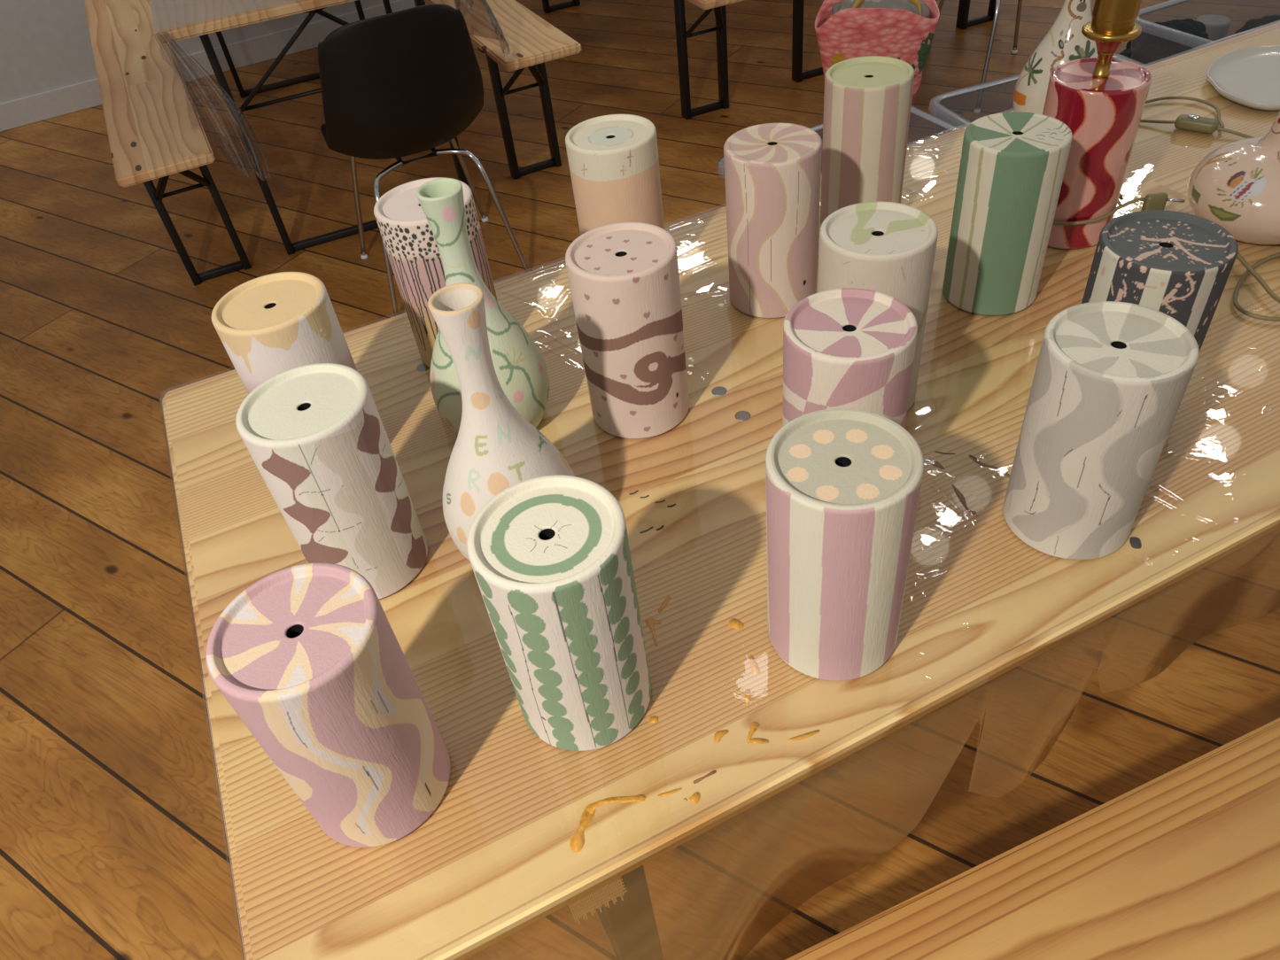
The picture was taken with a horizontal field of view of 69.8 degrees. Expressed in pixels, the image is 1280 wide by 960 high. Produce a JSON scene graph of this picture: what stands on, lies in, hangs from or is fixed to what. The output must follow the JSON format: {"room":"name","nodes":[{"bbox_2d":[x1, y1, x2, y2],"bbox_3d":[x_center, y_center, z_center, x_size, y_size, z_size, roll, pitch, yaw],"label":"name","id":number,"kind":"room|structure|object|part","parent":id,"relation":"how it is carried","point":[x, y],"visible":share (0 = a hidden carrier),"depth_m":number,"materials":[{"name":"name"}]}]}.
{"room":"art studio","nodes":[
{"label":"art studio","id":0,"kind":"room"},
{"bbox_2d":[0,0,396,103],"bbox_3d":[-2.444,-2.937,3.396,9.000,2.900,0.102,-25,46,-17],"label":"wall","id":1,"kind":"structure","parent":0,"point":[45,45],"depth_m":4.08,"materials":[{"name":"white paint"}]},
{"bbox_2d":[0,0,426,131],"bbox_3d":[-2.277,-1.897,4.312,9.000,0.110,0.014,-25,46,-17],"label":"baseboard","id":2,"kind":"structure","parent":1,"relation":"attached to","point":[31,109],"depth_m":4.38,"materials":[{"name":"white wood"}]},
{"bbox_2d":[0,0,1279,959],"bbox_3d":[-0.083,-0.253,2.410,12.000,0.100,12.000,20,50,26],"label":"floor","id":3,"kind":"structure","parent":0,"point":[112,846],"depth_m":1.95,"materials":[{"name":"brown wood"}]},
{"bbox_2d":[84,0,251,286],"bbox_3d":[-1.721,-1.289,3.318,0.250,0.480,2.200,-23,45,-16],"label":"bench","id":4,"kind":"object","parent":3,"relation":"on","point":[155,129],"visible":0.99,"depth_m":2.81,"materials":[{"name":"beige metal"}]},
{"bbox_3d":[-1.743,-1.453,3.163,0.250,0.027,2.200,-23,45,-16],"label":"seat","id":5,"kind":"part","parent":4,"relation":"part of","materials":[{"name":"beige wood"}]},
{"bbox_3d":[-1.438,-0.797,2.777,0.022,0.453,0.045,-23,45,-16],"label":"leg","id":6,"kind":"part","parent":4,"relation":"part of","materials":[{"name":"black metal"}]},
{"bbox_3d":[-1.296,-0.857,2.820,0.022,0.453,0.045,-23,45,-16],"label":"leg","id":7,"kind":"part","parent":4,"relation":"part of","materials":[{"name":"black metal"}]},
{"bbox_2d":[154,0,468,255],"bbox_3d":[-1.233,-1.629,3.394,0.800,0.770,2.200,-20,45,-13],"label":"folding table","id":8,"kind":"object","parent":3,"relation":"on","point":[176,30],"visible":0.59,"depth_m":2.60,"materials":[{"name":"black metal"}]},
{"bbox_3d":[-1.835,-2.009,3.904,0.022,0.743,0.045,-20,45,-13],"label":"leg","id":9,"kind":"part","parent":8,"relation":"part of","materials":[{"name":"black metal"}]},
{"bbox_3d":[-1.187,-1.021,2.766,0.022,0.743,0.045,-20,45,-13],"label":"leg","id":10,"kind":"part","parent":8,"relation":"part of","materials":[{"name":"black metal"}]},
{"bbox_2d":[149,0,513,180],"bbox_3d":[-1.166,-1.728,3.214,0.919,0.406,2.176,-20,45,-13],"label":"plastic sheet","id":11,"kind":"object","parent":8,"relation":"on","point":[157,4],"visible":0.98,"depth_m":2.42,"materials":[{"name":"plastic"}]},
{"bbox_3d":[-1.277,-2.216,4.041,0.022,0.743,0.045,-20,45,-13],"label":"leg","id":12,"kind":"part","parent":8,"relation":"part of","materials":[{"name":"black metal"}]},
{"bbox_3d":[-0.629,-1.229,2.903,0.022,0.743,0.045,-20,45,-13],"label":"leg","id":13,"kind":"part","parent":8,"relation":"part of","materials":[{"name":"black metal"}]},
{"bbox_2d":[318,3,529,316],"bbox_3d":[-0.642,-0.941,2.567,0.439,0.790,0.472,-22,45,-14],"label":"shell chair","id":14,"kind":"object","parent":3,"relation":"on","point":[396,85],"visible":0.98,"depth_m":2.30,"materials":[{"name":"black plastic"}]},
{"bbox_3d":[-0.814,-0.850,2.782,0.192,0.386,0.028,1,44,9],"label":"leg","id":15,"kind":"part","parent":14,"relation":"part of","materials":[{"name":"silver metal"}]},
{"bbox_3d":[-0.688,-0.669,2.573,0.039,0.386,0.211,14,47,21],"label":"leg","id":16,"kind":"part","parent":14,"relation":"part of","materials":[{"name":"silver metal"}]},
{"bbox_3d":[-0.650,-0.944,2.590,0.112,0.014,0.206,-22,45,-14],"label":"mounting frame","id":17,"kind":"part","parent":14,"relation":"part of","materials":[{"name":"black metal"}]},
{"bbox_3d":[-0.574,-0.946,2.849,0.028,0.386,0.192,20,50,26],"label":"leg","id":18,"kind":"part","parent":14,"relation":"part of","materials":[{"name":"silver metal"}]},
{"bbox_3d":[-0.441,-0.768,2.642,0.211,0.386,0.039,6,45,14],"label":"leg","id":19,"kind":"part","parent":14,"relation":"part of","materials":[{"name":"silver metal"}]},
{"bbox_2d":[382,0,581,179],"bbox_3d":[-0.742,-1.751,3.664,0.250,0.480,2.200,-22,45,-15],"label":"bench","id":20,"kind":"object","parent":3,"relation":"on","point":[534,42],"visible":0.85,"depth_m":3.01,"materials":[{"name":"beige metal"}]},
{"bbox_3d":[-1.160,-2.181,4.199,0.022,0.453,0.045,-22,45,-15],"label":"leg","id":21,"kind":"part","parent":20,"relation":"part of","materials":[{"name":"black metal"}]},
{"bbox_3d":[-0.765,-1.914,3.509,0.250,0.027,2.200,-22,45,-15],"label":"seat","id":22,"kind":"part","parent":20,"relation":"part of","materials":[{"name":"beige wood"}]},
{"bbox_3d":[-0.465,-1.242,3.106,0.022,0.453,0.045,-22,45,-15],"label":"leg","id":23,"kind":"part","parent":20,"relation":"part of","materials":[{"name":"black metal"}]},
{"bbox_3d":[-0.322,-1.301,3.147,0.022,0.453,0.045,-22,45,-15],"label":"leg","id":24,"kind":"part","parent":20,"relation":"part of","materials":[{"name":"black metal"}]},
{"bbox_2d":[542,0,744,119],"bbox_3d":[-0.096,-2.068,3.905,0.250,0.480,2.200,-21,45,-13],"label":"bench","id":25,"kind":"object","parent":3,"relation":"on","point":[718,6],"visible":1,"depth_m":3.35,"materials":[{"name":"black metal"}]},
{"bbox_3d":[-0.490,-2.518,4.457,0.022,0.453,0.045,-21,45,-13],"label":"leg","id":26,"kind":"part","parent":25,"relation":"part of","materials":[{"name":"black metal"}]},
{"bbox_3d":[-0.344,-2.572,4.494,0.022,0.453,0.045,-21,45,-13],"label":"leg","id":27,"kind":"part","parent":25,"relation":"part of","materials":[{"name":"black metal"}]},
{"bbox_3d":[0.155,-1.544,3.335,0.022,0.453,0.045,-21,45,-13],"label":"leg","id":28,"kind":"part","parent":25,"relation":"part of","materials":[{"name":"black metal"}]},
{"bbox_3d":[-0.119,-2.232,3.750,0.250,0.027,2.200,-21,45,-13],"label":"seat","id":29,"kind":"part","parent":25,"relation":"part of","materials":[{"name":"beige wood"}]},
{"bbox_3d":[0.301,-1.599,3.371,0.022,0.453,0.045,-21,45,-13],"label":"leg","id":30,"kind":"part","parent":25,"relation":"part of","materials":[{"name":"black metal"}]},
{"bbox_2d":[162,22,1279,959],"bbox_3d":[0.604,0.003,1.403,2.200,0.771,0.806,-22,45,-15],"label":"folding table","id":31,"kind":"object","parent":3,"relation":"on","point":[523,827],"visible":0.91,"depth_m":0.82,"materials":[{"name":"brown wood"}]},
{"bbox_2d":[568,876,627,924],"bbox_3d":[-0.030,0.305,0.669,0.042,0.022,0.011,-22,45,-15],"label":"scrap","id":32,"kind":"object","parent":31,"relation":"hanging from","point":[615,885],"visible":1,"depth_m":0.67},
{"bbox_3d":[-0.003,0.497,0.989,0.045,0.743,0.022,-22,45,-15],"label":"leg","id":33,"kind":"part","parent":31,"relation":"part of","materials":[{"name":"brown wood"}]},
{"bbox_2d":[159,26,1271,959],"bbox_3d":[0.476,-0.124,1.197,1.962,0.294,0.826,-22,45,-15],"label":"plastic sheet","id":34,"kind":"object","parent":31,"relation":"on","point":[1203,618],"visible":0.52,"depth_m":0.87,"materials":[{"name":"clear plastic"}]},
{"bbox_2d":[211,271,356,395],"bbox_3d":[-0.345,-0.100,0.941,0.108,0.197,0.108,-24,45,-16],"label":"lamp base","id":35,"kind":"object","parent":34,"relation":"on","point":[268,326],"visible":0.56,"depth_m":0.87,"materials":[{"name":"ceramic"}]},
{"bbox_2d":[205,562,450,847],"bbox_3d":[-0.209,0.162,0.644,0.108,0.197,0.108,-30,48,-22],"label":"lamp base","id":36,"kind":"object","parent":34,"relation":"on","point":[309,657],"visible":1,"depth_m":0.59,"materials":[{"name":"pink ceramic"}]},
{"bbox_2d":[235,363,427,599],"bbox_3d":[-0.267,0.006,0.817,0.108,0.197,0.108,-24,46,-17],"label":"lamp base","id":37,"kind":"object","parent":34,"relation":"on","point":[315,435],"visible":0.94,"depth_m":0.77,"materials":[{"name":"white ceramic"}]},
{"bbox_2d":[373,177,497,367],"bbox_3d":[-0.227,-0.235,1.066,0.108,0.197,0.108,-16,44,-8],"label":"lamp base","id":38,"kind":"object","parent":34,"relation":"on","point":[412,250],"visible":0.6,"depth_m":1.01,"materials":[{"name":"ceramic"}]},
{"bbox_2d":[415,178,549,434],"bbox_3d":[-0.169,-0.166,0.928,0.125,0.275,0.125,-34,49,-25],"label":"vase","id":39,"kind":"object","parent":34,"relation":"on","point":[520,367],"visible":0.7,"depth_m":0.92,"materials":[{"name":"ceramic"}]},
{"bbox_2d":[427,283,574,561],"bbox_3d":[-0.126,-0.039,0.787,0.125,0.275,0.125,-6,43,2],"label":"vase","id":40,"kind":"object","parent":34,"relation":"on","point":[495,449],"visible":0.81,"depth_m":0.76,"materials":[{"name":"white ceramic"}]},
{"bbox_2d":[466,474,651,751],"bbox_3d":[-0.054,0.103,0.683,0.108,0.197,0.108,-14,43,-6],"label":"lamp base","id":41,"kind":"object","parent":34,"relation":"on","point":[550,558],"visible":1,"depth_m":0.63,"materials":[{"name":"white ceramic"}]},
{"bbox_2d":[565,114,664,235],"bbox_3d":[-0.025,-0.339,1.146,0.108,0.197,0.108,-7,43,1],"label":"lamp base","id":42,"kind":"object","parent":34,"relation":"on","point":[613,159],"visible":0.64,"depth_m":1.08,"materials":[{"name":"ceramic"}]},
{"bbox_2d":[565,222,689,438],"bbox_3d":[-0.009,-0.151,0.945,0.108,0.197,0.108,-7,43,1],"label":"lamp base","id":43,"kind":"object","parent":34,"relation":"on","point":[624,277],"visible":1,"depth_m":0.90,"materials":[{"name":"pink ceramic"}]},
{"bbox_2d":[723,123,822,318],"bbox_3d":[0.157,-0.303,1.082,0.108,0.197,0.108,0,44,8],"label":"lamp base","id":44,"kind":"object","parent":34,"relation":"on","point":[772,171],"visible":0.98,"depth_m":1.03,"materials":[{"name":"pink ceramic"}]},
{"bbox_2d":[765,408,923,681],"bbox_3d":[0.152,0.054,0.706,0.108,0.197,0.108,4,44,12],"label":"lamp base","id":45,"kind":"object","parent":34,"relation":"on","point":[843,485],"visible":1,"depth_m":0.65,"materials":[{"name":"pink ceramic"}]},
{"bbox_2d":[783,287,917,427],"bbox_3d":[0.182,-0.059,0.820,0.108,0.197,0.108,4,44,12],"label":"lamp base","id":46,"kind":"object","parent":34,"relation":"on","point":[853,348],"visible":0.52,"depth_m":0.75,"materials":[{"name":"pink ceramic"}]},
{"bbox_2d":[820,55,914,222],"bbox_3d":[0.294,-0.434,1.201,0.108,0.197,0.108,4,44,12],"label":"lamp base","id":47,"kind":"object","parent":34,"relation":"on","point":[867,100],"visible":0.92,"depth_m":1.15,"materials":[{"name":"beige ceramic"}]},
{"bbox_2d":[817,201,938,411],"bbox_3d":[0.233,-0.165,0.925,0.108,0.197,0.108,5,45,13],"label":"lamp base","id":48,"kind":"object","parent":34,"relation":"on","point":[888,248],"visible":0.58,"depth_m":0.85,"materials":[{"name":"beige ceramic"}]},
{"bbox_2d":[942,111,1072,315],"bbox_3d":[0.411,-0.299,1.041,0.108,0.197,0.108,11,46,19],"label":"lamp base","id":49,"kind":"object","parent":34,"relation":"on","point":[1012,165],"visible":1,"depth_m":0.99,"materials":[{"name":"green ceramic"}]},
{"bbox_2d":[1012,0,1097,114],"bbox_3d":[0.617,-0.639,1.313,0.125,0.275,0.125,-2,44,7],"label":"vase","id":50,"kind":"object","parent":34,"relation":"on","point":[1065,42],"visible":0.56,"depth_m":1.31,"materials":[{"name":"ceramic"}]},
{"bbox_2d":[1002,301,1199,559],"bbox_3d":[0.378,-0.037,0.769,0.108,0.197,0.108,17,49,24],"label":"lamp base","id":51,"kind":"object","parent":34,"relation":"on","point":[1111,380],"visible":1,"depth_m":0.72,"materials":[{"name":"grey ceramic"}]},
{"bbox_2d":[1042,0,1254,248],"bbox_3d":[0.681,-0.536,1.180,0.508,0.296,0.286,-26,46,-19],"label":"table lamp","id":52,"kind":"object","parent":34,"relation":"on","point":[1102,100],"visible":0.73,"depth_m":1.07,"materials":[{"name":"ceramic"}]},
{"bbox_3d":[0.539,-0.334,1.159,0.159,0.053,0.077,24,52,29],"label":"cord","id":53,"kind":"part","parent":52,"relation":"part of","materials":[{"name":"green plastic"}]},
{"bbox_3d":[0.531,-0.477,1.052,0.018,0.032,0.018,13,47,21],"label":"threaded rod","id":54,"kind":"part","parent":52,"relation":"part of","materials":[{"name":"gold metal"}]},
{"bbox_2d":[1090,0,1141,54],"bbox_3d":[0.526,-0.514,1.017,0.047,0.073,0.047,-8,43,0],"label":"socket","id":55,"kind":"object","parent":52,"relation":"attached to","point":[1113,23],"depth_m":1.01,"materials":[{"name":"gold metal"}]},
{"bbox_3d":[0.698,-0.501,1.347,0.199,0.010,0.080,-33,49,-24],"label":"cord","id":56,"kind":"part","parent":52,"relation":"part of","materials":[{"name":"plastic"}]},
{"bbox_3d":[0.752,-0.486,1.324,0.161,0.010,0.356,13,47,21],"label":"cord","id":57,"kind":"part","parent":52,"relation":"part of","materials":[{"name":"green plastic"}]},
{"bbox_2d":[1174,114,1218,133],"bbox_3d":[0.818,-0.524,1.348,0.056,0.018,0.022,25,52,30],"label":"switch","id":58,"kind":"object","parent":52,"relation":"attached to","point":[1191,122],"depth_m":1.34,"materials":[{"name":"green plastic"}]},
{"bbox_3d":[0.891,-0.477,1.293,0.009,0.009,0.152,-34,49,-25],"label":"cord","id":59,"kind":"part","parent":52,"relation":"part of","materials":[{"name":"plastic"}]},
{"bbox_2d":[1081,209,1238,350],"bbox_3d":[0.468,-0.138,0.863,0.108,0.197,0.108,18,49,25],"label":"lamp base","id":60,"kind":"object","parent":34,"relation":"on","point":[1177,265],"visible":0.48,"depth_m":0.79,"materials":[{"name":"black ceramic"}]},
{"bbox_2d":[1186,110,1279,321],"bbox_3d":[0.766,-0.382,1.001,0.201,0.300,0.318,0,44,8],"label":"lamp","id":61,"kind":"object","parent":34,"relation":"on","point":[1236,187],"visible":0.94,"depth_m":1.09,"materials":[{"name":"ceramic"}]},
{"bbox_3d":[0.778,-0.227,1.049,0.156,0.005,0.207,21,50,28],"label":"cord","id":62,"kind":"part","parent":61,"relation":"part of","materials":[{"name":"plastic"}]},
{"bbox_3d":[0.729,-0.215,1.039,0.048,0.010,0.177,-21,45,-13],"label":"cord","id":63,"kind":"part","parent":61,"relation":"part of","materials":[{"name":"plastic"}]},
{"bbox_2d":[1206,44,1279,110],"bbox_3d":[0.995,-0.643,1.451,0.262,0.016,0.173,-28,47,-20],"label":"serving dish","id":64,"kind":"object","parent":34,"relation":"on","point":[1247,76],"visible":1,"depth_m":1.46,"materials":[{"name":"grey ceramic"}]},
{"bbox_2d":[717,106,960,172],"bbox_3d":[0.566,-0.703,2.459,0.613,0.353,0.438,-23,45,-16],"label":"tub","id":65,"kind":"object","parent":3,"relation":"on","point":[719,160],"visible":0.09,"depth_m":2.43,"materials":[{"name":"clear plastic"}]},
{"bbox_2d":[791,0,936,82],"bbox_3d":[0.541,-2.450,4.004,0.800,0.770,2.200,-21,45,-13],"label":"folding table","id":66,"kind":"object","parent":3,"relation":"on","point":[797,74],"visible":0.52,"depth_m":3.55,"materials":[{"name":"black metal"}]},
{"bbox_3d":[0.587,-1.855,3.389,0.022,0.743,0.045,-21,45,-13],"label":"leg","id":67,"kind":"part","parent":66,"relation":"part of","materials":[{"name":"black metal"}]},
{"bbox_2d":[814,0,939,118],"bbox_3d":[0.771,-1.379,3.045,0.383,0.488,0.212,0,44,9],"label":"shopping bag","id":68,"kind":"object","parent":3,"relation":"on","point":[907,36],"visible":0.52,"depth_m":2.90,"materials":[{"name":"pink fabric"}]},
{"bbox_2d":[829,0,930,18],"bbox_3d":[0.763,-1.480,2.948,0.325,0.159,0.186,0,44,9],"label":"goods","id":69,"kind":"object","parent":68,"relation":"in","point":[904,4],"visible":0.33,"depth_m":2.88,"materials":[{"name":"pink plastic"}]},
{"bbox_3d":[0.770,-1.468,2.884,0.220,0.139,0.070,0,44,9],"label":"handle","id":70,"kind":"part","parent":68,"relation":"part of","materials":[{"name":"yellow fabric"}]},
{"bbox_2d":[955,0,1000,30],"bbox_3d":[1.086,-2.593,4.287,0.250,0.480,2.200,-21,45,-13],"label":"bench","id":71,"kind":"object","parent":3,"relation":"on","point":[963,22],"visible":0.81,"depth_m":3.86,"materials":[{"name":"black metal"}]},
{"bbox_3d":[1.337,-2.076,3.724,0.022,0.453,0.045,-21,45,-13],"label":"leg","id":72,"kind":"part","parent":71,"relation":"part of","materials":[{"name":"black metal"}]},
{"bbox_3d":[1.482,-2.131,3.761,0.022,0.453,0.045,-21,45,-13],"label":"leg","id":73,"kind":"part","parent":71,"relation":"part of","materials":[{"name":"black metal"}]},
{"bbox_2d":[938,0,1022,113],"bbox_3d":[1.303,-1.781,3.172,0.440,0.790,0.472,-15,44,-7],"label":"shell chair","id":74,"kind":"object","parent":3,"relation":"on","point":[977,110],"visible":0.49,"depth_m":3.22,"materials":[{"name":"black plastic"}]},
{"bbox_3d":[1.150,-1.714,3.409,0.192,0.386,0.028,8,45,16],"label":"leg","id":75,"kind":"part","parent":74,"relation":"part of","materials":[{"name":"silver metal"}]},
{"bbox_3d":[1.226,-1.518,3.190,0.039,0.386,0.211,22,51,28],"label":"leg","id":76,"kind":"part","parent":74,"relation":"part of","materials":[{"name":"silver metal"}]},
{"bbox_3d":[1.406,-1.781,3.443,0.028,0.386,0.192,29,54,32],"label":"leg","id":77,"kind":"part","parent":74,"relation":"part of","materials":[{"name":"silver metal"}]},
{"bbox_2d":[785,717,1279,959],"bbox_3d":[0.710,0.524,1.049,2.200,0.480,0.260,-19,44,-12],"label":"bench","id":78,"kind":"object","parent":3,"relation":"on","point":[1183,864],"visible":1,"depth_m":0.88,"materials":[{"name":"brown wood"}]},
{"bbox_2d":[928,54,1147,136],"bbox_3d":[1.167,-0.896,2.576,0.632,0.353,0.438,-18,44,-11],"label":"tub","id":79,"kind":"object","parent":3,"relation":"on","point":[931,100],"visible":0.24,"depth_m":2.57,"materials":[{"name":"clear plastic"}]},
{"bbox_2d":[1129,0,1217,61],"bbox_3d":[1.979,-1.254,2.800,0.954,0.403,0.516,-22,45,-14],"label":"tub","id":80,"kind":"object","parent":3,"relation":"on","point":[1170,0],"visible":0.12,"depth_m":2.75,"materials":[{"name":"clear plastic"}]},
{"bbox_2d":[1112,18,1215,67],"bbox_3d":[1.634,-1.297,2.875,0.334,0.283,0.231,-8,43,0],"label":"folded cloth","id":81,"kind":"object","parent":80,"relation":"in","point":[1156,42],"visible":0.3,"depth_m":2.78,"materials":[{"name":"black fabric"}]},
{"bbox_2d":[1195,14,1230,43],"bbox_3d":[1.946,-1.487,3.162,0.108,0.190,0.108,-8,43,0],"label":"lamp base","id":82,"kind":"object","parent":80,"relation":"in","point":[1217,27],"visible":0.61,"depth_m":3.08,"materials":[{"name":"grey ceramic"}]},
{"bbox_2d":[1231,14,1279,38],"bbox_3d":[2.067,-1.386,2.951,0.390,0.233,0.274,-8,43,0],"label":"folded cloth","id":83,"kind":"object","parent":80,"relation":"in","point":[1266,20],"visible":0.09,"depth_m":2.89,"materials":[{"name":"black fabric"}]}
]}

